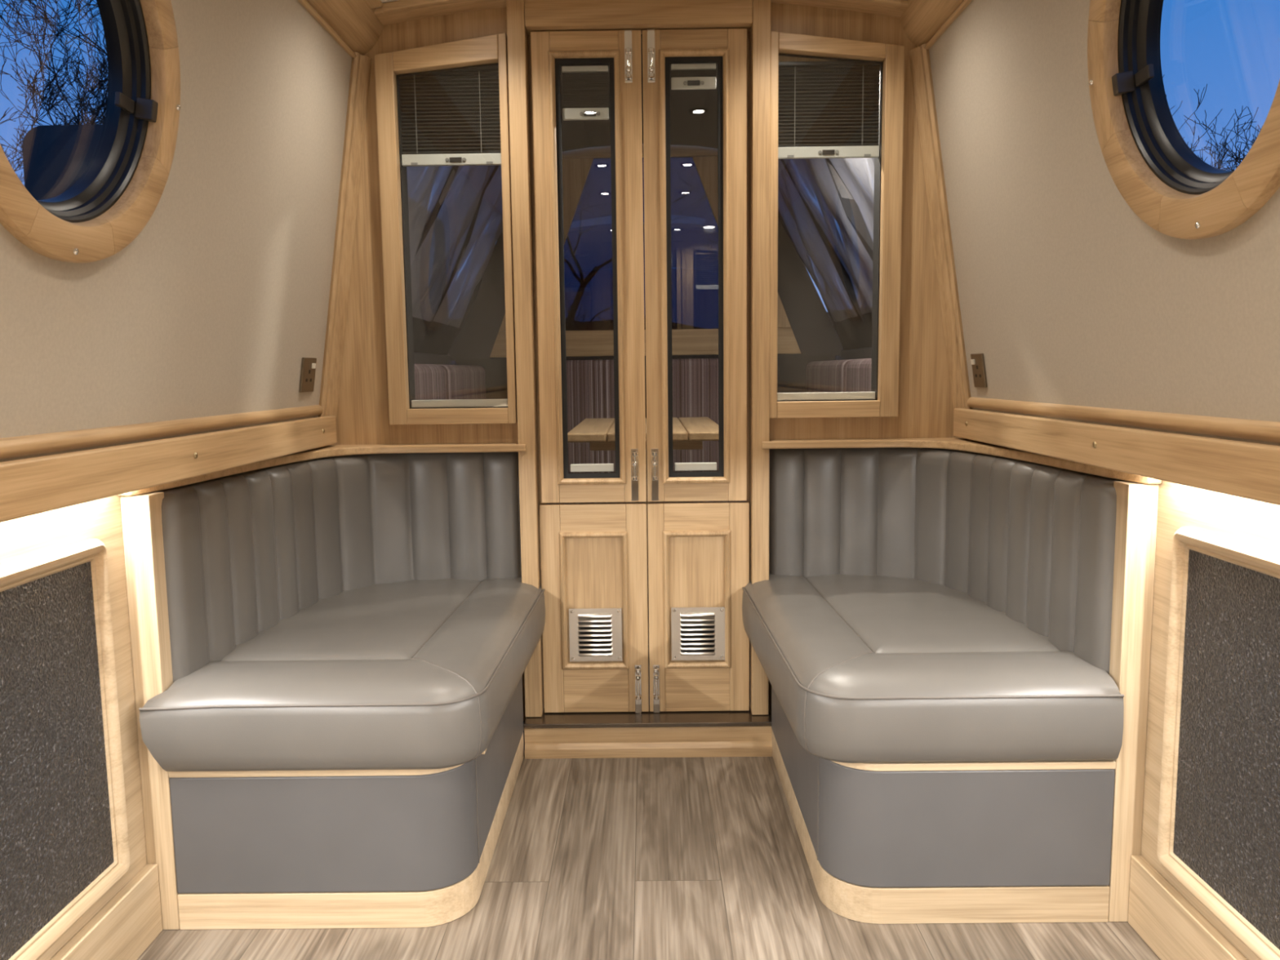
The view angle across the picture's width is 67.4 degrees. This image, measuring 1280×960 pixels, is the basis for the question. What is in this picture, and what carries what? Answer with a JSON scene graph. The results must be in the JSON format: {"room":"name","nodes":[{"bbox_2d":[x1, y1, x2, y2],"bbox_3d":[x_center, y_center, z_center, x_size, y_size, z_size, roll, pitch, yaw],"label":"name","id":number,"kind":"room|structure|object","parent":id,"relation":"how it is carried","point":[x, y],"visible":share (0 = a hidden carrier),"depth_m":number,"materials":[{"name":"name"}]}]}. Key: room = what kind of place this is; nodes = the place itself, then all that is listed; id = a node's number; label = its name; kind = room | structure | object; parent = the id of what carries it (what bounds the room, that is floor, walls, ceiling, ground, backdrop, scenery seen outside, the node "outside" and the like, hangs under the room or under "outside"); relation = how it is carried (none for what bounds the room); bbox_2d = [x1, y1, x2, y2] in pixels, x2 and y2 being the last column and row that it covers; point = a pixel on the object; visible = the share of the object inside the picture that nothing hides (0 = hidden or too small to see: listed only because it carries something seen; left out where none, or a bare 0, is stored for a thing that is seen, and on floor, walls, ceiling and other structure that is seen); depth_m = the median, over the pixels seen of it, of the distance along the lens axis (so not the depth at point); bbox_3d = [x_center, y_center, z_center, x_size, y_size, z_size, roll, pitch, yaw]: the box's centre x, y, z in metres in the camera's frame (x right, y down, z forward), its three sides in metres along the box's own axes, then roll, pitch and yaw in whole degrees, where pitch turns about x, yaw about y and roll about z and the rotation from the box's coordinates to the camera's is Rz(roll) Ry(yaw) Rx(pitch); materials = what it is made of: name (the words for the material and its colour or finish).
{"room":"ship interior","nodes":[
{"label":"ship interior","id":0,"kind":"room"},
{"bbox_2d":[0,494,146,959],"bbox_3d":[-1.006,0.719,-0.592,0.020,0.930,7.050,-1,6,0],"label":"wall","id":1,"kind":"structure","parent":0,"point":[25,537],"depth_m":1.80,"materials":[{"name":"brown wood"}]},
{"bbox_2d":[0,538,129,959],"bbox_3d":[-0.977,0.508,1.031,0.018,0.644,1.522,-1,6,0],"label":"wall panel","id":2,"kind":"object","parent":1,"relation":"attached to","point":[64,842],"visible":1,"depth_m":1.61,"materials":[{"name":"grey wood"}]},
{"bbox_2d":[49,863,162,959],"bbox_3d":[-0.983,1.170,-1.069,0.023,0.141,5.999,-1,6,0],"label":"baseboard","id":3,"kind":"structure","parent":1,"relation":"attached to","point":[131,921],"depth_m":1.79,"materials":[{"name":"brown wood"}]},
{"bbox_2d":[0,415,337,522],"bbox_3d":[-0.890,0.249,-0.714,0.030,0.079,6.915,-1,6,0],"label":"trim","id":4,"kind":"structure","parent":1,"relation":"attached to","point":[28,486],"depth_m":1.66,"materials":[{"name":"brown wood"}]},
{"bbox_2d":[0,0,351,462],"bbox_3d":[-0.859,-0.300,-0.759,0.152,1.041,6.950,-1,6,0],"label":"wall","id":5,"kind":"structure","parent":0,"point":[215,307],"depth_m":1.92,"materials":[{"name":"beige paint"}]},
{"bbox_2d":[0,0,180,263],"bbox_3d":[-0.857,-0.618,1.419,0.168,0.580,0.584,-1,6,0],"label":"window","id":6,"kind":"structure","parent":5,"relation":"in","point":[123,184],"depth_m":1.60,"materials":[{"name":"brown wood"}]},
{"bbox_2d":[0,404,323,459],"bbox_3d":[-0.920,0.194,-0.726,0.016,0.031,6.904,-1,6,0],"label":"trim","id":7,"kind":"structure","parent":5,"relation":"attached to","point":[28,445],"depth_m":1.71,"materials":[{"name":"brown wood"}]},
{"bbox_2d":[298,357,316,392],"bbox_3d":[-0.889,-0.282,2.573,0.021,0.092,0.097,-1,6,0],"label":"wall socket","id":8,"kind":"object","parent":5,"relation":"attached to","point":[308,364],"visible":1,"depth_m":2.56,"materials":[{"name":"brown metal"}]},
{"bbox_2d":[311,363,315,368],"bbox_3d":[-0.881,-0.308,2.593,0.006,0.014,0.022,-1,7,0],"label":"switch","id":9,"kind":"object","parent":8,"relation":"attached to","point":[313,365],"depth_m":2.59,"materials":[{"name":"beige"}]},
{"bbox_2d":[297,0,384,57],"bbox_3d":[-0.775,-0.812,-0.818,0.120,0.119,6.950,-1,6,0],"label":"trim","id":10,"kind":"structure","parent":5,"relation":"attached to","point":[355,26],"depth_m":2.45,"materials":[{"name":"brown wood"}]},
{"bbox_2d":[364,0,382,8],"bbox_3d":[-0.733,-0.847,-0.883,0.085,0.025,6.828,-1,6,0],"label":"trim","id":11,"kind":"structure","parent":5,"relation":"attached to","point":[371,3],"depth_m":2.48,"materials":[{"name":"brown wood"}]},
{"bbox_2d":[376,0,398,8],"bbox_3d":[-0.016,-0.911,-0.758,1.560,0.093,7.100,-1,6,0],"label":"ceiling","id":12,"kind":"structure","parent":0,"point":[382,1],"depth_m":2.50,"materials":[{"name":"beige wood"}]},
{"bbox_2d":[413,352,454,364],"bbox_3d":[-0.990,0.052,3.937,0.065,1.150,2.200,-1,6,0],"label":"wall","id":13,"kind":"structure","parent":0,"point":[419,357],"depth_m":4.44,"materials":[{"name":"grey"}]},
{"bbox_2d":[406,34,874,360],"bbox_3d":[0.015,-1.018,3.764,2.040,1.050,2.070,-1,6,0],"label":"canvas cover","id":14,"kind":"object","parent":13,"relation":"attached to","point":[460,213],"visible":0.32,"depth_m":4.19,"materials":[{"name":"grey fabric"}]},
{"bbox_2d":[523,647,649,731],"bbox_3d":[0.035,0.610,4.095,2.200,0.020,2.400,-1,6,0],"label":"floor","id":15,"kind":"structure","parent":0,"point":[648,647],"depth_m":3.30,"materials":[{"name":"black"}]},
{"bbox_2d":[413,363,485,399],"bbox_3d":[-0.777,0.078,3.929,0.350,1.095,1.940,-1,6,0],"label":"bench","id":16,"kind":"object","parent":15,"relation":"on","point":[432,381],"visible":0.19,"depth_m":3.92,"materials":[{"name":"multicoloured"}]},
{"bbox_2d":[413,363,445,399],"bbox_3d":[-0.843,-0.138,3.419,0.130,0.550,0.955,-1,7,0],"label":"cushion","id":17,"kind":"object","parent":16,"relation":"on","point":[429,379],"depth_m":3.57,"materials":[{"name":"fabric"}]},
{"bbox_2d":[436,364,485,399],"bbox_3d":[-0.838,-0.247,4.382,0.130,0.550,0.955,-1,7,0],"label":"cushion","id":18,"kind":"object","parent":16,"relation":"on","point":[462,381],"depth_m":4.25,"materials":[{"name":"fabric"}]},
{"bbox_2d":[567,417,718,647],"bbox_3d":[0.033,0.200,3.852,0.558,0.848,1.050,-1,6,0],"label":"table","id":19,"kind":"object","parent":15,"relation":"on","point":[688,433],"visible":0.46,"depth_m":3.41,"materials":[{"name":"brown wood"}]},
{"bbox_2d":[456,143,835,417],"bbox_3d":[0.027,-0.595,4.884,1.920,2.195,0.040,-1,6,0],"label":"board","id":20,"kind":"object","parent":15,"relation":"on","point":[586,171],"visible":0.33,"depth_m":4.83,"materials":[{"name":"brown wood"}]},
{"bbox_2d":[546,358,746,503],"bbox_3d":[0.032,-0.025,4.657,1.240,1.115,0.460,-1,6,0],"label":"bench","id":21,"kind":"object","parent":15,"relation":"on","point":[590,392],"visible":0.05,"depth_m":4.68,"materials":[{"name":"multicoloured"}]},
{"bbox_2d":[566,360,615,473],"bbox_3d":[-0.281,-0.307,4.758,0.610,0.570,0.120,-1,7,0],"label":"cushion","id":22,"kind":"object","parent":21,"relation":"on","point":[590,392],"depth_m":4.69,"materials":[{"name":"fabric"}]},
{"bbox_2d":[671,358,719,472],"bbox_3d":[0.339,-0.314,4.753,0.610,0.570,0.120,-1,7,0],"label":"cushion","id":23,"kind":"object","parent":21,"relation":"on","point":[695,380],"depth_m":4.68,"materials":[{"name":"fabric"}]},
{"bbox_2d":[663,500,746,502],"bbox_3d":[0.343,0.054,4.594,0.610,0.115,0.320,-1,7,0],"label":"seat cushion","id":24,"kind":"object","parent":21,"relation":"on","point":[728,500],"depth_m":4.44,"materials":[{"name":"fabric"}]},
{"bbox_2d":[805,358,871,392],"bbox_3d":[0.833,0.059,3.917,0.350,1.095,1.940,-1,6,0],"label":"bench","id":25,"kind":"object","parent":15,"relation":"on","point":[848,375],"visible":0.14,"depth_m":3.97,"materials":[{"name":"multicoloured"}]},
{"bbox_2d":[805,359,853,392],"bbox_3d":[0.892,-0.267,4.370,0.130,0.550,0.955,-1,7,0],"label":"cushion","id":26,"kind":"object","parent":25,"relation":"on","point":[821,376],"depth_m":4.25,"materials":[{"name":"fabric"}]},
{"bbox_2d":[846,358,871,391],"bbox_3d":[0.887,-0.157,3.407,0.130,0.550,0.955,-1,7,0],"label":"cushion","id":27,"kind":"object","parent":25,"relation":"on","point":[858,371],"depth_m":3.60,"materials":[{"name":"fabric"}]},
{"bbox_2d":[331,3,958,720],"bbox_3d":[0.016,-0.285,2.783,2.100,2.095,0.095,-1,6,0],"label":"wall","id":28,"kind":"structure","parent":0,"point":[925,405],"depth_m":2.71,"materials":[{"name":"brown wood"}]},
{"bbox_2d":[318,51,371,417],"bbox_3d":[-0.823,-0.668,2.671,0.183,0.990,0.046,-1,6,0],"label":"trim","id":29,"kind":"structure","parent":28,"relation":"attached to","point":[361,64],"depth_m":2.67,"materials":[{"name":"brown wood"}]},
{"bbox_2d":[373,32,517,425],"bbox_3d":[-0.534,-0.686,2.697,0.358,1.054,0.100,-1,6,0],"label":"window","id":30,"kind":"structure","parent":28,"relation":"in","point":[490,50],"depth_m":2.65,"materials":[{"name":"brown wood"}]},
{"bbox_2d":[399,64,507,407],"bbox_3d":[-0.521,-0.674,2.694,0.277,0.938,0.019,-1,6,0],"label":"blind","id":31,"kind":"object","parent":30,"relation":"attached to","point":[448,118],"visible":0.81,"depth_m":2.66,"materials":[{"name":"grey"}]},
{"bbox_2d":[561,65,613,471],"bbox_3d":[-0.145,-0.582,2.708,0.127,1.122,0.019,-1,6,0],"label":"blind","id":32,"kind":"object","parent":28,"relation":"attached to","point":[584,88],"visible":1,"depth_m":2.65,"materials":[{"name":"grey"}]},
{"bbox_2d":[529,29,646,502],"bbox_3d":[-0.140,-0.579,2.684,0.302,1.294,0.070,-1,6,0],"label":"door","id":33,"kind":"structure","parent":28,"relation":"in","point":[621,51],"depth_m":2.68,"materials":[{"name":"brown wood"}]},
{"bbox_2d":[539,502,648,712],"bbox_3d":[-0.132,0.378,2.793,0.308,0.620,0.070,-1,6,0],"label":"door","id":34,"kind":"structure","parent":28,"relation":"in","point":[593,556],"depth_m":2.79,"materials":[{"name":"brown wood"}]},
{"bbox_2d":[568,608,622,661],"bbox_3d":[-0.129,0.452,2.798,0.154,0.158,0.018,-1,7,0],"label":"vent","id":35,"kind":"object","parent":34,"relation":"attached to","point":[595,634],"depth_m":2.80,"materials":[{"name":"silver metal"}]},
{"bbox_2d":[506,0,770,716],"bbox_3d":[0.008,-0.312,2.722,0.709,2.005,0.080,-1,6,0],"label":"door frame","id":36,"kind":"structure","parent":28,"relation":"attached to","point":[524,17],"depth_m":2.65,"materials":[{"name":"brown wood"}]},
{"bbox_2d":[373,0,909,25],"bbox_3d":[0.003,-1.281,2.572,1.440,0.074,0.098,-1,6,0],"label":"trim","id":37,"kind":"structure","parent":28,"relation":"attached to","point":[475,5],"depth_m":2.58,"materials":[{"name":"brown wood"}]},
{"bbox_2d":[671,63,716,471],"bbox_3d":[0.154,-0.586,2.705,0.123,1.124,0.019,-1,6,0],"label":"blind","id":38,"kind":"object","parent":28,"relation":"attached to","point":[684,76],"visible":1,"depth_m":2.64,"materials":[{"name":"grey"}]},
{"bbox_2d":[642,28,746,502],"bbox_3d":[0.156,-0.582,2.682,0.286,1.294,0.070,-1,6,0],"label":"door","id":39,"kind":"structure","parent":28,"relation":"in","point":[726,47],"depth_m":2.67,"materials":[{"name":"brown wood"}]},
{"bbox_2d":[647,501,749,712],"bbox_3d":[0.171,0.375,2.791,0.292,0.620,0.070,-1,6,0],"label":"door","id":40,"kind":"structure","parent":28,"relation":"in","point":[699,552],"depth_m":2.79,"materials":[{"name":"brown wood"}]},
{"bbox_2d":[671,606,724,660],"bbox_3d":[0.170,0.448,2.796,0.156,0.158,0.018,-1,7,0],"label":"vent","id":41,"kind":"object","parent":40,"relation":"attached to","point":[697,633],"depth_m":2.79,"materials":[{"name":"silver metal"}]},
{"bbox_2d":[769,31,904,418],"bbox_3d":[0.539,-0.698,2.689,0.362,1.042,0.100,-1,6,0],"label":"window","id":42,"kind":"structure","parent":28,"relation":"in","point":[888,166],"depth_m":2.65,"materials":[{"name":"brown wood"}]},
{"bbox_2d":[777,61,880,399],"bbox_3d":[0.524,-0.688,2.687,0.281,0.926,0.019,-1,6,0],"label":"blind","id":43,"kind":"object","parent":42,"relation":"attached to","point":[827,109],"visible":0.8,"depth_m":2.65,"materials":[{"name":"grey"}]},
{"bbox_2d":[909,43,972,410],"bbox_3d":[0.835,-0.687,2.660,0.185,0.990,0.046,-1,6,0],"label":"trim","id":44,"kind":"structure","parent":28,"relation":"attached to","point":[920,62],"depth_m":2.65,"materials":[{"name":"brown wood"}]},
{"bbox_2d":[137,750,1159,959],"bbox_3d":[0.009,1.188,-0.620,2.100,0.020,6.900,-1,6,0],"label":"floor","id":45,"kind":"structure","parent":0,"point":[704,858],"depth_m":2.01,"materials":[{"name":"brown wood"}]},
{"bbox_2d":[120,452,545,929],"bbox_3d":[-0.629,0.406,2.350,0.706,0.876,1.092,-1,6,0],"label":"seat","id":46,"kind":"object","parent":45,"relation":"on","point":[331,655],"visible":0.93,"depth_m":1.92,"materials":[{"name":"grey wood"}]},
{"bbox_2d":[117,443,526,495],"bbox_3d":[-0.653,-0.038,2.283,0.661,0.022,0.961,-1,6,0],"label":"ledge","id":47,"kind":"object","parent":46,"relation":"on","point":[329,451],"visible":0.77,"depth_m":2.67,"materials":[{"name":"brown wood"}]},
{"bbox_2d":[139,576,545,771],"bbox_3d":[-0.612,0.427,2.345,0.672,0.169,1.044,-1,7,0],"label":"seat cushion","id":48,"kind":"object","parent":46,"relation":"on","point":[392,673],"depth_m":1.90,"materials":[{"name":"grey leather"}]},
{"bbox_2d":[523,705,772,759],"bbox_3d":[0.024,0.736,2.820,0.714,0.098,0.162,-1,6,0],"label":"step","id":49,"kind":"structure","parent":45,"relation":"on","point":[668,734],"depth_m":2.75,"materials":[{"name":"brown wood"}]},
{"bbox_2d":[742,447,1159,924],"bbox_3d":[0.640,0.391,2.351,0.696,0.876,1.070,-1,6,0],"label":"seat","id":50,"kind":"object","parent":45,"relation":"on","point":[953,647],"visible":0.91,"depth_m":1.91,"materials":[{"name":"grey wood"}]},
{"bbox_2d":[742,573,1124,763],"bbox_3d":[0.610,0.412,2.346,0.636,0.169,1.024,-1,7,0],"label":"seat cushion","id":51,"kind":"object","parent":50,"relation":"on","point":[860,668],"depth_m":1.90,"materials":[{"name":"grey leather"}]},
{"bbox_2d":[761,437,1161,484],"bbox_3d":[0.660,-0.053,2.273,0.639,0.022,0.961,-1,6,0],"label":"ledge","id":52,"kind":"object","parent":50,"relation":"on","point":[951,443],"visible":0.91,"depth_m":2.58,"materials":[{"name":"brown wood"}]},
{"bbox_2d":[836,346,871,359],"bbox_3d":[1.045,0.028,3.923,0.065,1.150,2.200,-1,6,0],"label":"wall","id":53,"kind":"structure","parent":0,"point":[864,353],"depth_m":4.49,"materials":[{"name":"grey"}]},
{"bbox_2d":[928,0,1279,445],"bbox_3d":[0.832,-0.320,-0.771,0.154,1.041,6.950,-1,6,0],"label":"wall","id":54,"kind":"structure","parent":0,"point":[1067,296],"depth_m":1.92,"materials":[{"name":"beige paint"}]},
{"bbox_2d":[899,0,972,49],"bbox_3d":[0.745,-0.829,-0.828,0.120,0.119,6.950,-1,6,0],"label":"trim","id":55,"kind":"structure","parent":54,"relation":"attached to","point":[923,21],"depth_m":2.47,"materials":[{"name":"brown wood"}]},
{"bbox_2d":[970,353,987,387],"bbox_3d":[0.911,-0.294,2.583,0.021,0.090,0.086,-1,6,0],"label":"wall socket","id":56,"kind":"object","parent":54,"relation":"attached to","point":[977,360],"visible":1,"depth_m":2.57,"materials":[{"name":"brown metal"}]},
{"bbox_2d":[970,359,975,364],"bbox_3d":[0.903,-0.320,2.603,0.006,0.014,0.022,-1,7,0],"label":"switch","id":57,"kind":"object","parent":56,"relation":"attached to","point":[973,361],"depth_m":2.60,"materials":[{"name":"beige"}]},
{"bbox_2d":[967,396,1279,442],"bbox_3d":[0.905,0.173,-0.738,0.016,0.031,6.904,-1,6,0],"label":"trim","id":58,"kind":"structure","parent":54,"relation":"attached to","point":[1260,430],"depth_m":1.73,"materials":[{"name":"brown wood"}]},
{"bbox_2d":[1087,0,1279,239],"bbox_3d":[0.847,-0.672,1.433,0.172,0.608,0.612,-1,6,0],"label":"window","id":59,"kind":"structure","parent":54,"relation":"in","point":[1166,185],"depth_m":1.62,"materials":[{"name":"brown wood"}]},
{"bbox_2d":[1140,480,1279,959],"bbox_3d":[0.979,0.696,-0.606,0.020,0.930,7.050,-1,6,0],"label":"wall","id":60,"kind":"structure","parent":0,"point":[1248,521],"depth_m":1.78,"materials":[{"name":"brown wood"}]},
{"bbox_2d":[953,408,1279,505],"bbox_3d":[0.875,0.229,-0.726,0.030,0.079,6.915,-1,6,0],"label":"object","id":61,"kind":"structure","parent":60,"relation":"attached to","point":[1244,469],"depth_m":1.67,"materials":[{"name":"brown wood"}]},
{"bbox_2d":[1128,855,1247,959],"bbox_3d":[0.960,1.148,-1.083,0.021,0.141,5.999,-1,6,0],"label":"baseboard","id":62,"kind":"structure","parent":60,"relation":"attached to","point":[1165,920],"depth_m":1.76,"materials":[{"name":"brown wood"}]},
{"bbox_2d":[1156,526,1279,959],"bbox_3d":[0.968,0.486,1.017,0.018,0.644,1.522,-1,6,0],"label":"wall panel","id":63,"kind":"object","parent":60,"relation":"attached to","point":[1219,832],"visible":1,"depth_m":1.60,"materials":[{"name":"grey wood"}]},
{"label":"outside","id":64,"kind":"structure","parent":0,"visible":0},
{"bbox_2d":[454,309,852,750],"bbox_3d":[0.215,-5.224,39.663,180.000,5.395,160.000,-1,7,0],"label":"ground","id":65,"kind":"structure","parent":64,"point":[851,309],"depth_m":42.75,"materials":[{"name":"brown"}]},
{"bbox_2d":[1,142,23,182],"bbox_3d":[-10.259,-3.332,17.791,7.162,6.754,5.692,-1,7,-7],"label":"bare tree","id":66,"kind":"object","parent":65,"relation":"on","point":[19,163],"visible":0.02,"depth_m":15.63,"materials":[{"name":"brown plant"}]},
{"bbox_2d":[0,0,108,185],"bbox_3d":[-7.742,-4.654,15.247,8.185,9.880,6.051,3,7,30],"label":"bare tree","id":67,"kind":"object","parent":65,"relation":"on","point":[101,83],"visible":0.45,"depth_m":15.29,"materials":[{"name":"grey plant"}]},
{"bbox_2d":[22,124,442,317],"bbox_3d":[-2.819,-0.662,7.791,2.230,3.420,4.400,-1,6,0],"label":"moored boat","id":68,"kind":"object","parent":65,"relation":"on","point":[55,157],"visible":0.11,"depth_m":5.83,"materials":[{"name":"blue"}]},
{"bbox_2d":[1162,74,1261,170],"bbox_3d":[9.382,-3.121,14.810,4.132,6.496,4.472,-1,6,0],"label":"bare tree","id":69,"kind":"object","parent":65,"relation":"on","point":[1237,158],"visible":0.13,"depth_m":14.72,"materials":[{"name":"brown plant"}]},
{"bbox_2d":[1182,119,1262,169],"bbox_3d":[11.833,-3.588,17.995,4.761,6.580,7.288,-1,6,0],"label":"bare tree","id":70,"kind":"object","parent":65,"relation":"on","point":[1223,144],"visible":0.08,"depth_m":18.12,"materials":[{"name":"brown plant"}]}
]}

